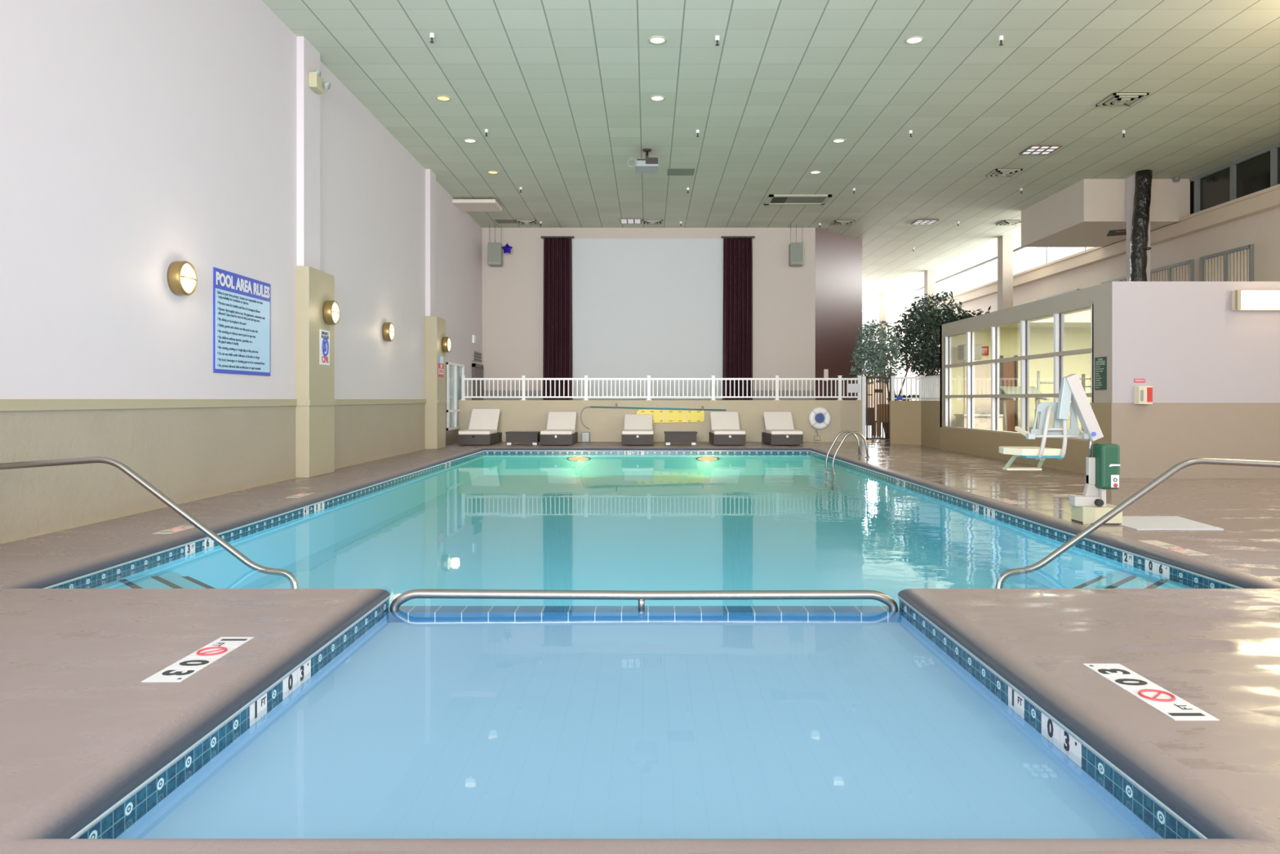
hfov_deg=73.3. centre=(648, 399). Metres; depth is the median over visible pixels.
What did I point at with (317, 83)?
emergency light
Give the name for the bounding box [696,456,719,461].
lamp
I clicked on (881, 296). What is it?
column
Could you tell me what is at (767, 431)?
seat cushion
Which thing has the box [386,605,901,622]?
ledge
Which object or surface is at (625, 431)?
seat cushion
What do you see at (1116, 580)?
steps
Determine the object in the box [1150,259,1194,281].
window
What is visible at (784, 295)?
wall
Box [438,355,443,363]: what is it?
notice sign
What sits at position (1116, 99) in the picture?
ceiling vent
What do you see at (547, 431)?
seat cushion
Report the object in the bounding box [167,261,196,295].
wall lamp
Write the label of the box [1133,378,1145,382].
sign
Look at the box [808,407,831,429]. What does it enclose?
life ring
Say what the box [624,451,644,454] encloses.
depth marker
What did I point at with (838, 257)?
wall
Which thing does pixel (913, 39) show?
recessed light
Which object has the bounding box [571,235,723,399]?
projection screen
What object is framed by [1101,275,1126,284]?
window
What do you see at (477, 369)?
door
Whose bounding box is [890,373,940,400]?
fence
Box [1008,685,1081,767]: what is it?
depth marker
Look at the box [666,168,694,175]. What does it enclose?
air vent
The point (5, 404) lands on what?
trim
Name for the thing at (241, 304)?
sign
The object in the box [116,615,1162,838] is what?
pool water
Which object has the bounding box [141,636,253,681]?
depth marker
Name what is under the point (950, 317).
potted ficus
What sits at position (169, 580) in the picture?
steps
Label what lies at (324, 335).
sign
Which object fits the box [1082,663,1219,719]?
depth marker
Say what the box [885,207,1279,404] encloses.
wall
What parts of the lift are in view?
armrest, seat, lift arm, swing arm, actuator rod, brace post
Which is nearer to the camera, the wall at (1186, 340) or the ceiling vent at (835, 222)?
the wall at (1186, 340)
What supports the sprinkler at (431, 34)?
attached to the ceiling
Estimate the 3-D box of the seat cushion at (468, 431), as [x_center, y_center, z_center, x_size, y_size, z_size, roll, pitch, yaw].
[-4.140,0.800,20.985,0.750,0.090,1.090,0,0,0]
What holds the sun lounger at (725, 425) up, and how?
on the floor at (74, 664)
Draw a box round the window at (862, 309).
[862,309,876,340]
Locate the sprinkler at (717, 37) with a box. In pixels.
[715,35,719,45]
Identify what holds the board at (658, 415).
attached to the stage platform
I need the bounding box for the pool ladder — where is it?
[822,430,870,489]
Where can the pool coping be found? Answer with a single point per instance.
(49, 825)
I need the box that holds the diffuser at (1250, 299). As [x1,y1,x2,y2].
[1241,290,1279,308]
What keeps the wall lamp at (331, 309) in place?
attached to the pilaster at (314, 424)
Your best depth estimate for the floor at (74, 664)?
4.02 m
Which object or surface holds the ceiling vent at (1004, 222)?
in the ceiling
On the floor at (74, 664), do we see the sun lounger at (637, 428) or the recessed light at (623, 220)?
the sun lounger at (637, 428)
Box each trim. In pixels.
[0,399,446,411]
[43,450,1243,838]
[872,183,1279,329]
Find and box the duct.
[1128,169,1152,281]
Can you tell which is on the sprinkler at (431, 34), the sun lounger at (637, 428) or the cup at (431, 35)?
the cup at (431, 35)
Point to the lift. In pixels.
(1103, 468)
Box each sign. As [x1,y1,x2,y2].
[213,266,270,376]
[320,329,329,365]
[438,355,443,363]
[438,363,444,377]
[1094,356,1106,390]
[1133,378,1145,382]
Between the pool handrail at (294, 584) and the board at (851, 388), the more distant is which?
the board at (851, 388)
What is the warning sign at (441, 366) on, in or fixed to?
attached to the pilaster at (434, 326)
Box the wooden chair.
[875,404,889,436]
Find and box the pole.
[580,403,725,429]
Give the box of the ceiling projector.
[626,148,658,173]
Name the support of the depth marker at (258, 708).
attached to the pool tile border
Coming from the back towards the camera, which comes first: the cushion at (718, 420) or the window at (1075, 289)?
the window at (1075, 289)
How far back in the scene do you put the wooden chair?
25.38 m
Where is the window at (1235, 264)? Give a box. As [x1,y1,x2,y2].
[1200,244,1253,281]
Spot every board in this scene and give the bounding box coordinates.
[636,409,704,422]
[846,383,860,392]
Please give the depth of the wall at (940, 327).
18.95 m
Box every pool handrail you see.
[0,456,298,588]
[995,457,1279,588]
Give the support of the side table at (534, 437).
on the floor at (74, 664)
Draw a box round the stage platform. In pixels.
[458,400,861,441]
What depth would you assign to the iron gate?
22.41 m
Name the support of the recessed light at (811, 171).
in the ceiling
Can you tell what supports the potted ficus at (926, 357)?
on the floor at (875, 420)
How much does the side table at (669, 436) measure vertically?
0.305 m
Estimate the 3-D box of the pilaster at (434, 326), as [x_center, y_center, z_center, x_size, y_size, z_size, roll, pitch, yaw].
[-4.835,-0.365,19.360,0.370,2.930,0.820,0,0,0]
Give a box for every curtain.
[541,235,573,399]
[720,235,755,399]
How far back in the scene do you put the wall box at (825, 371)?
25.85 m
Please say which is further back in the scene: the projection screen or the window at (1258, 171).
the projection screen
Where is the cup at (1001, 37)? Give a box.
[998,35,1003,40]
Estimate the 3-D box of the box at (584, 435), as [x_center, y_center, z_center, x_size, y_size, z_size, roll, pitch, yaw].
[-1.604,0.970,22.090,0.200,0.260,0.180,0,0,0]
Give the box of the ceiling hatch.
[1106,229,1126,236]
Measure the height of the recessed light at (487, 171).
0.012 m
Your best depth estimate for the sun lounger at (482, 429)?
21.49 m
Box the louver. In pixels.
[471,350,481,362]
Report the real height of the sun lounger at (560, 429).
0.779 m
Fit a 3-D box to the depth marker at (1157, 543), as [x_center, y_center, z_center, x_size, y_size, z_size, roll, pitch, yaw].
[3.880,1.096,6.380,0.152,0.010,0.626,0,0,0]
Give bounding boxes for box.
[581,431,589,442]
[823,368,828,381]
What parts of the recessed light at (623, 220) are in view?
lamp panel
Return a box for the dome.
[1173,176,1181,182]
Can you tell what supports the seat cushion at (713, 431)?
on the sun lounger at (725, 425)
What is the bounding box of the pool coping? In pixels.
[0,447,1279,851]
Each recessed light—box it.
[435,95,451,101]
[462,137,476,142]
[486,170,498,173]
[619,217,641,223]
[648,35,666,44]
[649,95,665,101]
[808,170,821,173]
[831,137,845,142]
[904,35,924,44]
[911,219,938,224]
[1018,144,1062,155]
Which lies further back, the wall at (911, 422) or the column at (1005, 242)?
the column at (1005, 242)
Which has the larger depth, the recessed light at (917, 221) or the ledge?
the recessed light at (917, 221)
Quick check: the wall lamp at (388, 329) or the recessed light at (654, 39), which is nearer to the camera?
the recessed light at (654, 39)
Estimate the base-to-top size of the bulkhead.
0.980 m
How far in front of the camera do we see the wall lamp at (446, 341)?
19.42 m
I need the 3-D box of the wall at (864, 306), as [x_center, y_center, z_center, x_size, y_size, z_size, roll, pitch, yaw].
[9.670,-1.990,46.100,5.660,6.180,0.200,0,0,0]
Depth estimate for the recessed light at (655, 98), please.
14.51 m
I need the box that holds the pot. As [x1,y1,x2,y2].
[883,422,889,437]
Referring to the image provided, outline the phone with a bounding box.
[1133,386,1152,404]
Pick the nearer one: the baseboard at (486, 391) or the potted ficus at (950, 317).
the potted ficus at (950, 317)
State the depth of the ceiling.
14.77 m
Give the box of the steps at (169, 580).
[95,570,215,588]
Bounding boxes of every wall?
[0,0,482,544]
[482,227,815,390]
[815,227,862,399]
[862,304,876,419]
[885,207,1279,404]
[889,400,940,448]
[939,281,1111,473]
[940,327,942,426]
[1110,281,1279,478]
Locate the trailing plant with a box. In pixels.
[886,394,924,400]
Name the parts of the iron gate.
latch plate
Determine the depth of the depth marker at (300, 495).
9.77 m
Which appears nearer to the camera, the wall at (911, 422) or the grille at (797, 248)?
the wall at (911, 422)
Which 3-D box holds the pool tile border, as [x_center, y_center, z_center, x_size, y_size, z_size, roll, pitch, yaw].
[-0.030,1.222,10.863,7.404,0.092,17.299,0,0,0]
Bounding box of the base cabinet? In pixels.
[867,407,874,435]
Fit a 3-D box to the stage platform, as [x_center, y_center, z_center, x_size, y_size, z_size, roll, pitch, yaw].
[0.320,0.562,23.900,10.480,1.075,3.200,0,0,0]
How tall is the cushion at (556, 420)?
0.510 m
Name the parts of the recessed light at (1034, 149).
lamp panel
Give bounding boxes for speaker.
[472,334,475,343]
[488,224,502,266]
[788,224,803,266]
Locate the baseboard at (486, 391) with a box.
[483,390,815,399]
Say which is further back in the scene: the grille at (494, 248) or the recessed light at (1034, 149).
the grille at (494, 248)
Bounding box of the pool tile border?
[51,451,1235,838]
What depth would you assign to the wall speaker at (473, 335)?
24.11 m
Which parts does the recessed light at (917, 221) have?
lamp panel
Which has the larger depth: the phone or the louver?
the louver
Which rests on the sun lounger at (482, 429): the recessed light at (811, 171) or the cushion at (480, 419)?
the cushion at (480, 419)
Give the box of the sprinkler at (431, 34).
[429,32,434,43]
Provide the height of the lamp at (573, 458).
0.110 m
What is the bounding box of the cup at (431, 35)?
[429,32,434,38]
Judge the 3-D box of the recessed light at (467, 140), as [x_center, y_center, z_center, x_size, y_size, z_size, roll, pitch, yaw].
[-3.497,-5.074,16.898,0.270,0.012,0.270,0,0,0]
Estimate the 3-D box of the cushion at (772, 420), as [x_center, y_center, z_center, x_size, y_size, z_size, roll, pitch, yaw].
[3.300,0.576,21.750,0.720,0.510,0.556,0,0,0]
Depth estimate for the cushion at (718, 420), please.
21.72 m
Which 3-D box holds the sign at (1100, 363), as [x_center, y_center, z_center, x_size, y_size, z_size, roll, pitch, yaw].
[6.452,-0.367,12.270,0.015,0.465,0.300,0,0,0]
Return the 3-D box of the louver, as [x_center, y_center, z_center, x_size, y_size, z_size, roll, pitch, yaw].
[-4.881,-1.220,24.575,0.073,0.280,1.050,0,0,0]
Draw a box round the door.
[471,363,483,399]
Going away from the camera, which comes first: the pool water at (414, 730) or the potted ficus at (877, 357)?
the pool water at (414, 730)
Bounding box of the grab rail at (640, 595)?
[389,589,898,612]
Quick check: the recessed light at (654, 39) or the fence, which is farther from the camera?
the fence
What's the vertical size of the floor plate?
0.006 m
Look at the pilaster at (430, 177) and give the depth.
19.02 m
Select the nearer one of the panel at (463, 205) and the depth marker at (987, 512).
the depth marker at (987, 512)
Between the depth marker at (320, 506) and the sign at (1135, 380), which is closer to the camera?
the depth marker at (320, 506)
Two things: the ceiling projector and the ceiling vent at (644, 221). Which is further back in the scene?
the ceiling vent at (644, 221)
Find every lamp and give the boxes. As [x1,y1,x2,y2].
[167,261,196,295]
[322,300,339,324]
[382,322,394,341]
[441,337,451,352]
[567,456,590,461]
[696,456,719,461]
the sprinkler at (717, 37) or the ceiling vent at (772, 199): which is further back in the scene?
the ceiling vent at (772, 199)
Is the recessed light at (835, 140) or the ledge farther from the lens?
the recessed light at (835, 140)
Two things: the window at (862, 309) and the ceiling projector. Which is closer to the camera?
the ceiling projector
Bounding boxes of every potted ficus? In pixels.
[848,318,914,437]
[891,290,965,400]
[928,303,991,344]
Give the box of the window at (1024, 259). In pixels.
[885,177,1191,318]
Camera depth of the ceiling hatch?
21.17 m
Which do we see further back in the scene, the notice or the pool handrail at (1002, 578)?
the notice
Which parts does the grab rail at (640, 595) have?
support post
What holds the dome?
attached to the ceiling
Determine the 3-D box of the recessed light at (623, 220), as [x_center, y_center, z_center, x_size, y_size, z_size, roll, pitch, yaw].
[-0.496,-5.064,24.471,0.616,0.028,0.616,0,0,0]
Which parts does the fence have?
post, rail, post, rail, post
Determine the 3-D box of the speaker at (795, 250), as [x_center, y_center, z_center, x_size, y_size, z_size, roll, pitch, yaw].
[4.304,-4.484,25.015,0.380,1.191,0.370,0,0,0]
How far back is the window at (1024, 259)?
32.31 m
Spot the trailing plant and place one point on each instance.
(904, 395)
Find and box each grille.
[488,243,499,262]
[791,243,802,262]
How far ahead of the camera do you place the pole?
22.23 m
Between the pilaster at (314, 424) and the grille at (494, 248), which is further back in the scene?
the grille at (494, 248)
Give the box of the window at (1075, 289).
[1036,288,1079,300]
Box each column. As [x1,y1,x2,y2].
[876,292,885,404]
[924,270,935,399]
[997,235,1013,310]
[1126,174,1150,281]
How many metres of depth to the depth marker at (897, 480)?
12.40 m
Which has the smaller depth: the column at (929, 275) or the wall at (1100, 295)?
the wall at (1100, 295)
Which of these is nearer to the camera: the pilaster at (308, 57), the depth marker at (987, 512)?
the depth marker at (987, 512)
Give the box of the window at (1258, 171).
[1190,142,1279,213]
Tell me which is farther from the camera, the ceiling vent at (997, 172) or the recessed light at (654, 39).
the ceiling vent at (997, 172)
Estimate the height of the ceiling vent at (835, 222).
0.059 m
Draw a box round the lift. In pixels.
[999,373,1122,524]
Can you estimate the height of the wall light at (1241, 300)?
0.280 m
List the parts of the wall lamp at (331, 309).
lamp glass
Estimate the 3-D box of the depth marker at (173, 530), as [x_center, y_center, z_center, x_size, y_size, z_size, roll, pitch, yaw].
[-3.980,1.096,7.280,0.152,0.010,0.468,0,0,0]
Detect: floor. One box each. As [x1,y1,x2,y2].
[0,440,1279,853]
[867,419,889,439]
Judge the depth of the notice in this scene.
21.04 m
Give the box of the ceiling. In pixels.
[262,0,1279,304]
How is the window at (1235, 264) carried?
in the wall at (1262, 230)
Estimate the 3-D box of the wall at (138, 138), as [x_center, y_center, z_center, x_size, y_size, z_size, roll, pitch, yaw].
[-5.018,-1.990,11.550,0.205,6.180,28.100,0,0,0]
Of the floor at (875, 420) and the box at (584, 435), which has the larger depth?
the floor at (875, 420)
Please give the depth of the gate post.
22.37 m
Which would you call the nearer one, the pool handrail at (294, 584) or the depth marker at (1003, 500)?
the pool handrail at (294, 584)
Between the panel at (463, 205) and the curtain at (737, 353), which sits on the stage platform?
the curtain at (737, 353)
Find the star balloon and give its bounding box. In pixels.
[502,243,512,253]
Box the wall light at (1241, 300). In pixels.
[1231,289,1279,311]
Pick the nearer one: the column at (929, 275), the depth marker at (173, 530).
the depth marker at (173, 530)
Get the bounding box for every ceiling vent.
[515,219,538,224]
[642,219,662,224]
[764,194,831,204]
[830,220,855,225]
[986,168,1022,177]
[995,220,1021,225]
[1096,92,1149,106]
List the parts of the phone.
red panel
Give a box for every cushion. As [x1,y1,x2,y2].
[457,429,497,434]
[468,408,500,429]
[540,429,575,434]
[546,411,576,429]
[622,429,653,434]
[623,413,652,429]
[710,411,740,429]
[711,429,745,434]
[763,411,794,429]
[764,429,802,434]
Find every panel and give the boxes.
[452,197,502,211]
[494,219,516,222]
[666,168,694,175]
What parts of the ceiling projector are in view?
mount plate, panel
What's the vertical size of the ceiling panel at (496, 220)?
0.011 m
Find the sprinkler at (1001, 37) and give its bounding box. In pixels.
[998,35,1003,45]
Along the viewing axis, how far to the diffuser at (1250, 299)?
11.85 m
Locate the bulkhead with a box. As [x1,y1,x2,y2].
[1021,178,1190,247]
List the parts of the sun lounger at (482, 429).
leg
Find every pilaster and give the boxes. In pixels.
[295,266,334,478]
[297,36,319,270]
[424,315,445,448]
[425,168,435,315]
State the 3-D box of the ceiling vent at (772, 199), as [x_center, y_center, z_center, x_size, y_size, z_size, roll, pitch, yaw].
[3.780,-5.057,21.835,1.560,0.044,0.970,0,0,0]
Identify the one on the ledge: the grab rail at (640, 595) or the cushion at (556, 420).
the grab rail at (640, 595)
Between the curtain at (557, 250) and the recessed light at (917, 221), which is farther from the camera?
the curtain at (557, 250)
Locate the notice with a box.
[896,395,902,399]
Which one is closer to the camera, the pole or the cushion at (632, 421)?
the cushion at (632, 421)
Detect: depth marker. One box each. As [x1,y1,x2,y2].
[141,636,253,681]
[152,524,194,533]
[185,537,213,555]
[249,658,311,727]
[284,493,313,497]
[303,502,324,515]
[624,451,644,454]
[896,479,905,487]
[973,503,995,518]
[991,497,1023,503]
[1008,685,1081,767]
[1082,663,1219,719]
[1122,551,1169,578]
[1137,540,1208,555]
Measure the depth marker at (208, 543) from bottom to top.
0.086 m
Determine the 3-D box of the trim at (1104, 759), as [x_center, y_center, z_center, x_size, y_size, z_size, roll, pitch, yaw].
[-0.030,1.169,10.863,7.404,0.018,17.299,0,0,0]
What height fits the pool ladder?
1.100 m
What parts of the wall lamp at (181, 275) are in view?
lamp glass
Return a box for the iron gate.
[866,374,891,439]
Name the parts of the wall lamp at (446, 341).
lamp glass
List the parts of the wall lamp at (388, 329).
lamp glass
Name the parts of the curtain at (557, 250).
rod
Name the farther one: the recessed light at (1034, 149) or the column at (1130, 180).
the column at (1130, 180)
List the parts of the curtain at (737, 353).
rod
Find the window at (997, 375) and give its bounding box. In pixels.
[944,301,1093,440]
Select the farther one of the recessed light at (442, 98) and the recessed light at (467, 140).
the recessed light at (467, 140)
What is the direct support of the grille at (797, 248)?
attached to the speaker at (795, 250)
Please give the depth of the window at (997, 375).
15.28 m
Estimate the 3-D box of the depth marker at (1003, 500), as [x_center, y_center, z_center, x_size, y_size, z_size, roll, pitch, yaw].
[3.880,1.096,9.300,0.152,0.010,0.468,0,0,0]
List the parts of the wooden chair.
leg, leg, backrest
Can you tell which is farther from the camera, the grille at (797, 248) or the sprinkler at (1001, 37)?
the grille at (797, 248)
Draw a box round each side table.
[505,431,540,444]
[663,431,697,444]
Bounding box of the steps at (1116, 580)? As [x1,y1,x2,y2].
[1072,570,1191,588]
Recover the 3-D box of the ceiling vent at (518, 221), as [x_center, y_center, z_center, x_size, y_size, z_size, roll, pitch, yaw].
[-3.459,-5.050,24.621,0.580,0.059,0.580,0,0,0]
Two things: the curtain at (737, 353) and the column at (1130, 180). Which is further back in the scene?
the curtain at (737, 353)
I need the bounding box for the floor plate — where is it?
[1119,515,1223,529]
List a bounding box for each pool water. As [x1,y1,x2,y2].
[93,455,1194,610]
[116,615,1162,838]
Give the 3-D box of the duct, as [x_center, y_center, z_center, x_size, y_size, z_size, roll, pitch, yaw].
[10.990,-3.358,19.202,0.457,3.459,0.403,0,0,23]
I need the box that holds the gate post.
[861,376,866,441]
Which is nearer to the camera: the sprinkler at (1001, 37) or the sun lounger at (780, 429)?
the sprinkler at (1001, 37)
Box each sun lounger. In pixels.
[457,408,502,444]
[540,411,577,444]
[622,413,653,444]
[709,411,746,444]
[761,411,803,444]
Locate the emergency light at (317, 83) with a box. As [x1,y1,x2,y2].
[308,69,330,93]
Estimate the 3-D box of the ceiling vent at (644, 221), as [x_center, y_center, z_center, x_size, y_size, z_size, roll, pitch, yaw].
[0.125,-5.050,24.621,0.580,0.059,0.580,0,0,0]
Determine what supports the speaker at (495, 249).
hanging from the ceiling
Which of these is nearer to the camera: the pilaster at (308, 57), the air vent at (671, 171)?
the pilaster at (308, 57)
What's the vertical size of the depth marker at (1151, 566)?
0.086 m

